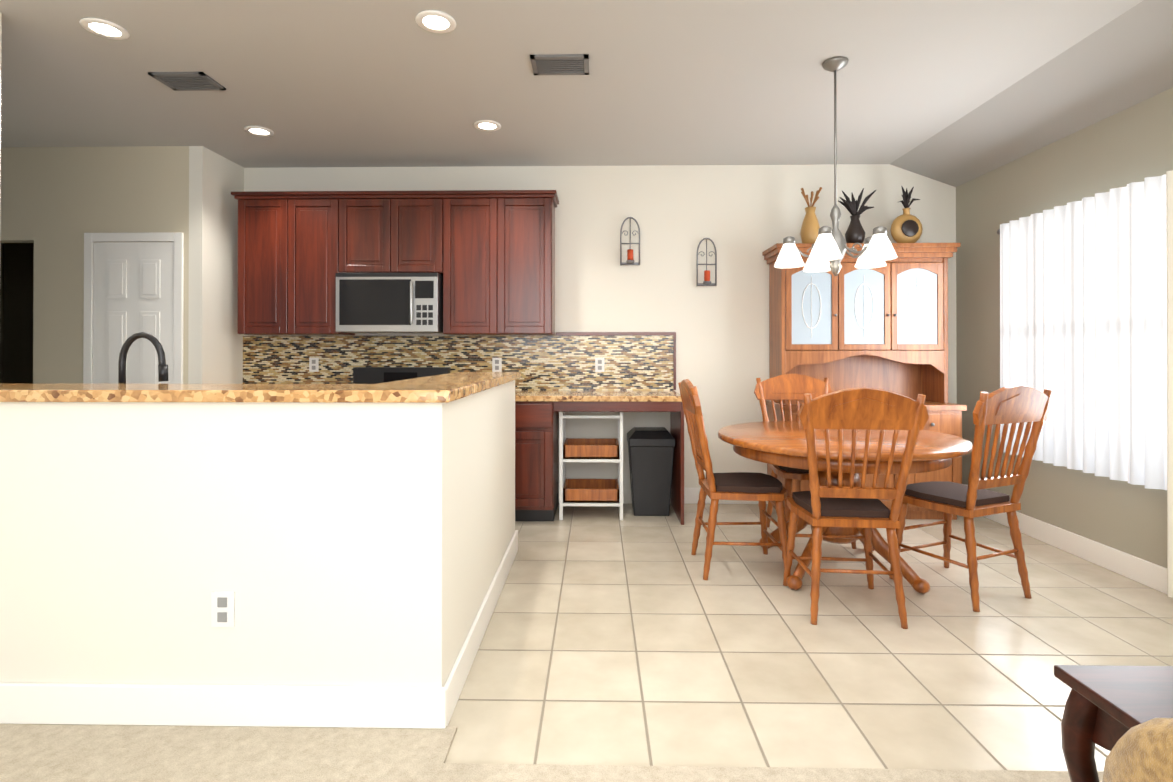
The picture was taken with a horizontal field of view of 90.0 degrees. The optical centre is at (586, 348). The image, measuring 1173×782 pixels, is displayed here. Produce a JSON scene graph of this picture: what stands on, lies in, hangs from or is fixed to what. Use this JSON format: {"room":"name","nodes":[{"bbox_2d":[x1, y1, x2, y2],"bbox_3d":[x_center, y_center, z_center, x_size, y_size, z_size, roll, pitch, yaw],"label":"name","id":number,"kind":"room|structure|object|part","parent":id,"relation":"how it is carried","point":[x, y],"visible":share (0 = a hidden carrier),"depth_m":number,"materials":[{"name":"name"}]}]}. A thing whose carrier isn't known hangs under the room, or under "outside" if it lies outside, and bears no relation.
{"room":"kitchen","nodes":[
{"label":"kitchen","id":0,"kind":"room"},
{"bbox_2d":[0,12,0,182],"bbox_3d":[-2.710,-0.147,0.166,0.100,2.740,4.900,0,0,1],"label":"wall","id":1,"kind":"structure","parent":0,"point":[0,97],"depth_m":2.62,"materials":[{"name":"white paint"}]},
{"bbox_2d":[0,243,3,382],"bbox_3d":[-6.571,-0.134,2.386,0.100,2.740,9.200,0,0,1],"label":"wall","id":2,"kind":"structure","parent":0,"point":[1,244],"depth_m":6.47,"materials":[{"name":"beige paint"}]},
{"bbox_2d":[4,243,33,383],"bbox_3d":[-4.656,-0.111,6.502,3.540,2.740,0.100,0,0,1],"label":"refrigerator","id":3,"kind":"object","parent":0,"point":[16,303],"depth_m":6.48,"materials":[{"name":"black paint"}]},
{"bbox_2d":[0,146,243,383],"bbox_3d":[-4.651,-0.122,4.557,3.660,2.740,0.590,0,0,1],"label":"wall","id":4,"kind":"structure","parent":0,"point":[128,241],"depth_m":4.33,"materials":[{"name":"beige paint"}]},
{"bbox_3d":[-3.326,0.191,4.275,0.730,2.088,0.078,0,0,1],"label":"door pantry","id":5,"kind":"part","parent":4,"relation":"part of","materials":[{"name":"white paint"}]},
{"bbox_2d":[0,372,520,686],"bbox_3d":[-1.518,0.688,2.770,2.190,1.100,1.760,0,0,1],"label":"kitchen island","id":6,"kind":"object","parent":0,"point":[294,534],"depth_m":1.92,"materials":[{"name":"white paint"}]},
{"bbox_2d":[118,332,167,383],"bbox_3d":[-1.867,0.123,2.429,0.221,0.390,0.115,0,0,1],"label":"faucet","id":7,"kind":"object","parent":6,"relation":"on","point":[162,365],"visible":0.69,"depth_m":2.45,"materials":[{"name":"black metal"}]},
{"bbox_2d":[211,591,234,626],"bbox_3d":[-1.183,0.848,1.909,0.075,0.115,0.008,0,0,1],"label":"outlet","id":8,"kind":"object","parent":6,"relation":"attached to","point":[222,602],"depth_m":1.91,"materials":[{"name":"white plastic"}]},
{"bbox_2d":[0,676,455,728],"bbox_3d":[-1.526,1.163,1.908,2.146,0.140,0.020,0,0,1],"label":"baseboard","id":9,"kind":"structure","parent":6,"relation":"attached to","point":[252,706],"depth_m":1.90,"materials":[{"name":"white paint"}]},
{"bbox_2d":[445,530,517,703],"bbox_3d":[-0.460,1.168,2.756,0.046,0.140,1.716,0,0,1],"label":"baseboard","id":10,"kind":"structure","parent":6,"relation":"attached to","point":[461,668],"depth_m":2.47,"materials":[{"name":"white paint"}]},
{"bbox_2d":[0,724,1103,781],"bbox_3d":[0.108,1.245,-0.228,5.750,0.072,4.230,0,0,1],"label":"floor carpet","id":11,"kind":"object","parent":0,"point":[84,753],"visible":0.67,"depth_m":1.72,"materials":[{"name":"beige carpet"}]},
{"bbox_2d":[1054,665,1172,781],"bbox_3d":[1.301,0.950,1.038,0.630,0.564,0.400,0,0,1],"label":"end table","id":12,"kind":"object","parent":11,"relation":"on","point":[1107,707],"visible":0.79,"depth_m":1.18,"materials":[{"name":"brown wood"}]},
{"bbox_2d":[1102,718,1172,781],"bbox_3d":[1.331,0.774,-0.367,1.280,0.868,2.390,0,0,1],"label":"sofa","id":13,"kind":"object","parent":11,"relation":"on","point":[1142,752],"visible":1,"depth_m":0.76,"materials":[{"name":"fabric"}]},
{"bbox_2d":[0,0,1172,186],"bbox_3d":[-1.747,-1.442,2.307,9.550,0.326,9.200,0,0,1],"label":"ceiling","id":14,"kind":"structure","parent":0,"point":[955,93],"depth_m":3.24,"materials":[{"name":"grey paint"}]},
{"bbox_2d":[79,17,129,39],"bbox_3d":[-2.254,-1.497,2.746,0.184,0.010,0.184,0,0,1],"label":"recessed light","id":15,"kind":"object","parent":14,"relation":"in","point":[104,28],"visible":0.98,"depth_m":2.74,"materials":[{"name":"white paint"}]},
{"bbox_2d":[148,72,225,90],"bbox_3d":[-2.224,-1.493,3.276,0.300,0.012,0.200,0,0,1],"label":"ceiling vent","id":16,"kind":"object","parent":14,"relation":"in","point":[188,81],"visible":0.98,"depth_m":3.27,"materials":[{"name":"silver metal"}]},
{"bbox_2d":[244,126,273,136],"bbox_3d":[-2.241,-1.490,4.016,0.184,0.010,0.184,0,0,1],"label":"recessed light","id":17,"kind":"object","parent":14,"relation":"in","point":[259,131],"visible":0.98,"depth_m":4.01,"materials":[{"name":"white paint"}]},
{"bbox_2d":[415,10,455,32],"bbox_3d":[-0.690,-1.497,2.688,0.184,0.010,0.184,0,0,1],"label":"recessed light","id":18,"kind":"object","parent":14,"relation":"in","point":[434,21],"visible":1,"depth_m":2.68,"materials":[{"name":"white paint"}]},
{"bbox_2d":[473,120,500,130],"bbox_3d":[-0.662,-1.490,3.918,0.184,0.010,0.184,0,0,1],"label":"recessed light","id":19,"kind":"object","parent":14,"relation":"in","point":[486,125],"visible":0.98,"depth_m":3.92,"materials":[{"name":"white paint"}]},
{"bbox_2d":[530,54,588,74],"bbox_3d":[-0.137,-1.494,3.088,0.300,0.012,0.200,0,0,1],"label":"ceiling vent","id":20,"kind":"object","parent":14,"relation":"in","point":[563,64],"visible":0.98,"depth_m":3.08,"materials":[{"name":"silver metal"}]},
{"bbox_2d":[774,56,896,275],"bbox_3d":[1.300,-0.940,3.088,0.593,1.120,0.574,0,0,1],"label":"chandelier","id":21,"kind":"object","parent":14,"relation":"hanging from","point":[876,251],"visible":1,"depth_m":3.05,"materials":[{"name":"white glass"}]},
{"bbox_2d":[244,164,956,487],"bbox_3d":[0.079,-0.170,4.817,5.990,2.840,0.100,0,0,1],"label":"wall","id":22,"kind":"structure","parent":0,"point":[742,217],"depth_m":4.75,"materials":[{"name":"white paint"}]},
{"bbox_2d":[235,194,294,334],"bbox_3d":[-2.454,-0.644,4.654,0.450,1.065,0.319,0,0,1],"label":"upper cabinet","id":23,"kind":"object","parent":22,"relation":"attached to","point":[266,222],"depth_m":4.50,"materials":[{"name":"brown wood"}]},
{"bbox_2d":[295,194,354,334],"bbox_3d":[-2.089,-0.644,4.648,0.510,1.065,0.319,0,0,1],"label":"upper cabinet","id":24,"kind":"object","parent":22,"relation":"attached to","point":[320,219],"depth_m":4.49,"materials":[{"name":"brown wood"}]},
{"bbox_2d":[347,194,398,272],"bbox_3d":[-1.666,-0.879,4.641,0.457,0.595,0.319,0,0,1],"label":"upper cabinet","id":25,"kind":"object","parent":22,"relation":"attached to","point":[372,219],"depth_m":4.48,"materials":[{"name":"brown wood"}]},
{"bbox_2d":[336,273,442,332],"bbox_3d":[-1.496,-0.349,4.573,0.770,0.442,0.442,0,0,1],"label":"microwave","id":26,"kind":"object","parent":25,"relation":"attached to","point":[389,302],"visible":0.96,"depth_m":4.39,"materials":[{"name":"silver metal"}]},
{"bbox_2d":[399,194,442,273],"bbox_3d":[-1.323,-0.879,4.635,0.458,0.595,0.319,0,0,1],"label":"upper cabinet","id":27,"kind":"object","parent":22,"relation":"attached to","point":[420,215],"depth_m":4.48,"materials":[{"name":"brown wood"}]},
{"bbox_2d":[243,332,675,389],"bbox_3d":[-1.047,0.100,4.774,3.540,0.471,0.021,0,0,1],"label":"backsplash","id":28,"kind":"structure","parent":22,"relation":"attached to","point":[597,361],"depth_m":4.77,"materials":[{"name":"tile"}]},
{"bbox_2d":[309,358,318,371],"bbox_3d":[-2.227,0.130,4.790,0.075,0.115,0.008,0,0,1],"label":"outlet","id":29,"kind":"object","parent":28,"relation":"attached to","point":[313,362],"depth_m":4.79,"materials":[{"name":"white plastic"}]},
{"bbox_2d":[492,358,501,371],"bbox_3d":[-0.727,0.129,4.763,0.075,0.115,0.008,0,0,1],"label":"outlet","id":30,"kind":"object","parent":28,"relation":"attached to","point":[496,362],"depth_m":4.76,"materials":[{"name":"white plastic"}]},
{"bbox_2d":[595,358,603,371],"bbox_3d":[0.108,0.129,4.748,0.075,0.115,0.008,0,0,1],"label":"outlet","id":31,"kind":"object","parent":28,"relation":"attached to","point":[599,362],"depth_m":4.75,"materials":[{"name":"white plastic"}]},
{"bbox_3d":[0.237,0.099,4.750,0.972,0.469,0.020,0,0,1],"label":"backsplash trim","id":32,"kind":"part","parent":28,"relation":"part of","materials":[{"name":"multicoloured tile"}]},
{"bbox_2d":[441,190,506,334],"bbox_3d":[-0.887,-0.644,4.626,0.535,1.065,0.319,0,0,1],"label":"upper cabinet","id":33,"kind":"object","parent":22,"relation":"attached to","point":[489,255],"depth_m":4.47,"materials":[{"name":"brown wood"}]},
{"bbox_2d":[507,190,554,334],"bbox_3d":[-0.497,-0.644,4.619,0.475,1.065,0.319,0,0,1],"label":"upper cabinet","id":34,"kind":"object","parent":22,"relation":"attached to","point":[530,213],"depth_m":4.46,"materials":[{"name":"brown wood"}]},
{"bbox_2d":[620,217,639,264],"bbox_3d":[0.352,-0.871,4.721,0.162,0.391,0.088,0,0,1],"label":"sconce","id":35,"kind":"object","parent":22,"relation":"attached to","point":[630,261],"visible":0.96,"depth_m":4.73,"materials":[{"name":"silver metal"}]},
{"bbox_2d":[696,238,716,285],"bbox_3d":[0.967,-0.701,4.709,0.162,0.391,0.088,0,0,1],"label":"sconce","id":36,"kind":"object","parent":22,"relation":"attached to","point":[706,281],"visible":0.98,"depth_m":4.72,"materials":[{"name":"silver metal"}]},
{"bbox_2d":[684,488,767,503],"bbox_3d":[1.833,1.185,4.719,2.220,0.128,0.016,0,0,1],"label":"baseboard","id":37,"kind":"structure","parent":22,"relation":"attached to","point":[691,495],"depth_m":4.73,"materials":[{"name":"white paint"}]},
{"bbox_2d":[445,503,1172,770],"bbox_3d":[-1.710,1.277,4.321,9.550,0.060,5.140,0,0,1],"label":"floor","id":38,"kind":"structure","parent":0,"point":[610,637],"depth_m":2.40,"materials":[{"name":"beige tile"}]},
{"bbox_2d":[353,367,450,383],"bbox_3d":[-1.498,0.698,4.441,0.770,1.100,0.695,0,0,1],"label":"range","id":39,"kind":"object","parent":38,"relation":"on","point":[369,375],"visible":0.08,"depth_m":4.71,"materials":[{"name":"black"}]},
{"bbox_2d":[515,398,558,520],"bbox_3d":[-0.487,0.812,4.460,0.510,0.872,0.619,0,0,1],"label":"base cabinet","id":40,"kind":"object","parent":38,"relation":"on","point":[537,455],"depth_m":4.15,"materials":[{"name":"brown wood"}]},
{"bbox_2d":[515,390,681,401],"bbox_3d":[-0.200,0.354,4.453,1.795,0.040,0.628,0,0,1],"label":"countertop","id":41,"kind":"structure","parent":40,"relation":"on","point":[559,395],"depth_m":4.18,"materials":[{"name":"beige stone"}]},
{"bbox_2d":[559,412,622,519],"bbox_3d":[0.038,0.840,4.472,0.464,0.815,0.404,0,0,1],"label":"storage cart","id":42,"kind":"object","parent":38,"relation":"on","point":[590,492],"visible":0.92,"depth_m":4.30,"materials":[{"name":"white plastic"}]},
{"bbox_2d":[627,427,674,515],"bbox_3d":[0.488,0.930,4.493,0.344,0.635,0.314,0,0,1],"label":"trash can","id":43,"kind":"object","parent":38,"relation":"on","point":[651,452],"visible":1,"depth_m":4.36,"materials":[{"name":"black plastic"}]},
{"bbox_2d":[678,379,790,579],"bbox_3d":[0.835,0.707,3.348,0.561,1.072,0.544,0,0,1],"label":"chair","id":44,"kind":"object","parent":38,"relation":"on","point":[761,488],"visible":0.98,"depth_m":3.18,"materials":[{"name":"brown wood"}]},
{"bbox_2d":[754,374,856,548],"bbox_3d":[1.458,0.711,3.909,0.544,1.072,0.561,0,0,1],"label":"chair","id":45,"kind":"object","parent":38,"relation":"on","point":[790,387],"visible":0.48,"depth_m":4.14,"materials":[{"name":"brown wood"}]},
{"bbox_2d":[718,421,972,593],"bbox_3d":[1.407,0.861,3.317,1.300,0.760,1.300,0,0,1],"label":"dining table","id":46,"kind":"object","parent":38,"relation":"on","point":[781,443],"visible":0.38,"depth_m":3.03,"materials":[{"name":"brown wood"}]},
{"bbox_2d":[783,387,928,628],"bbox_3d":[1.235,0.704,2.813,0.544,1.072,0.561,0,0,6],"label":"chair","id":47,"kind":"object","parent":38,"relation":"on","point":[817,507],"visible":1,"depth_m":2.62,"materials":[{"name":"brown wood"}]},
{"bbox_2d":[762,243,966,519],"bbox_3d":[2.088,0.233,4.466,1.350,2.030,0.488,0,0,1],"label":"china hutch","id":48,"kind":"object","parent":38,"relation":"on","point":[849,326],"visible":0.62,"depth_m":4.41,"materials":[{"name":"brown wood"}]},
{"bbox_2d":[800,187,821,242],"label":"decor","id":49,"kind":"object","parent":48,"relation":"on","point":[810,227],"depth_m":4.47,"materials":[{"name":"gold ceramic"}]},
{"bbox_2d":[838,188,875,242],"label":"decor","id":50,"kind":"object","parent":48,"relation":"on","point":[855,233],"depth_m":4.48,"materials":[{"name":"black ceramic"}]},
{"bbox_2d":[891,186,921,242],"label":"decor","id":51,"kind":"object","parent":48,"relation":"on","point":[906,226],"depth_m":4.46,"materials":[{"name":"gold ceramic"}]},
{"bbox_2d":[889,384,1051,611],"bbox_3d":[1.944,0.706,3.024,0.544,1.072,0.561,0,0,-23],"label":"chair","id":52,"kind":"object","parent":38,"relation":"on","point":[1015,404],"visible":0.92,"depth_m":2.87,"materials":[{"name":"brown wood"}]},
{"bbox_2d":[956,88,1172,567],"bbox_3d":[2.939,-0.191,1.165,0.140,2.840,7.100,0,0,1],"label":"wall","id":53,"kind":"structure","parent":0,"point":[1125,147],"depth_m":3.69,"materials":[{"name":"beige paint"}]},
{"bbox_2d":[984,511,1166,593],"bbox_3d":[2.899,1.165,1.158,0.020,0.128,7.100,0,0,1],"label":"baseboard","id":54,"kind":"structure","parent":53,"relation":"attached to","point":[1152,575],"depth_m":3.39,"materials":[{"name":"white paint"}]},
{"bbox_3d":[2.912,-0.829,3.319,0.070,0.040,1.660,0,0,1],"label":"curtain rod","id":55,"kind":"object","parent":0,"visible":0},
{"bbox_2d":[1000,174,1166,489],"bbox_3d":[2.850,-0.078,3.456,0.087,1.560,1.160,0,0,1],"label":"sheer curtain","id":56,"kind":"object","parent":55,"relation":"hanging from","point":[1083,311],"visible":0.9,"depth_m":3.24,"materials":[{"name":"white fabric"}]},
{"bbox_2d":[1166,170,1172,597],"bbox_3d":[2.838,0.168,2.735,0.063,2.060,0.240,0,0,1],"label":"panel","id":57,"kind":"object","parent":55,"relation":"hanging from","point":[1169,228],"visible":1,"depth_m":2.83,"materials":[{"name":"beige"}]}
]}

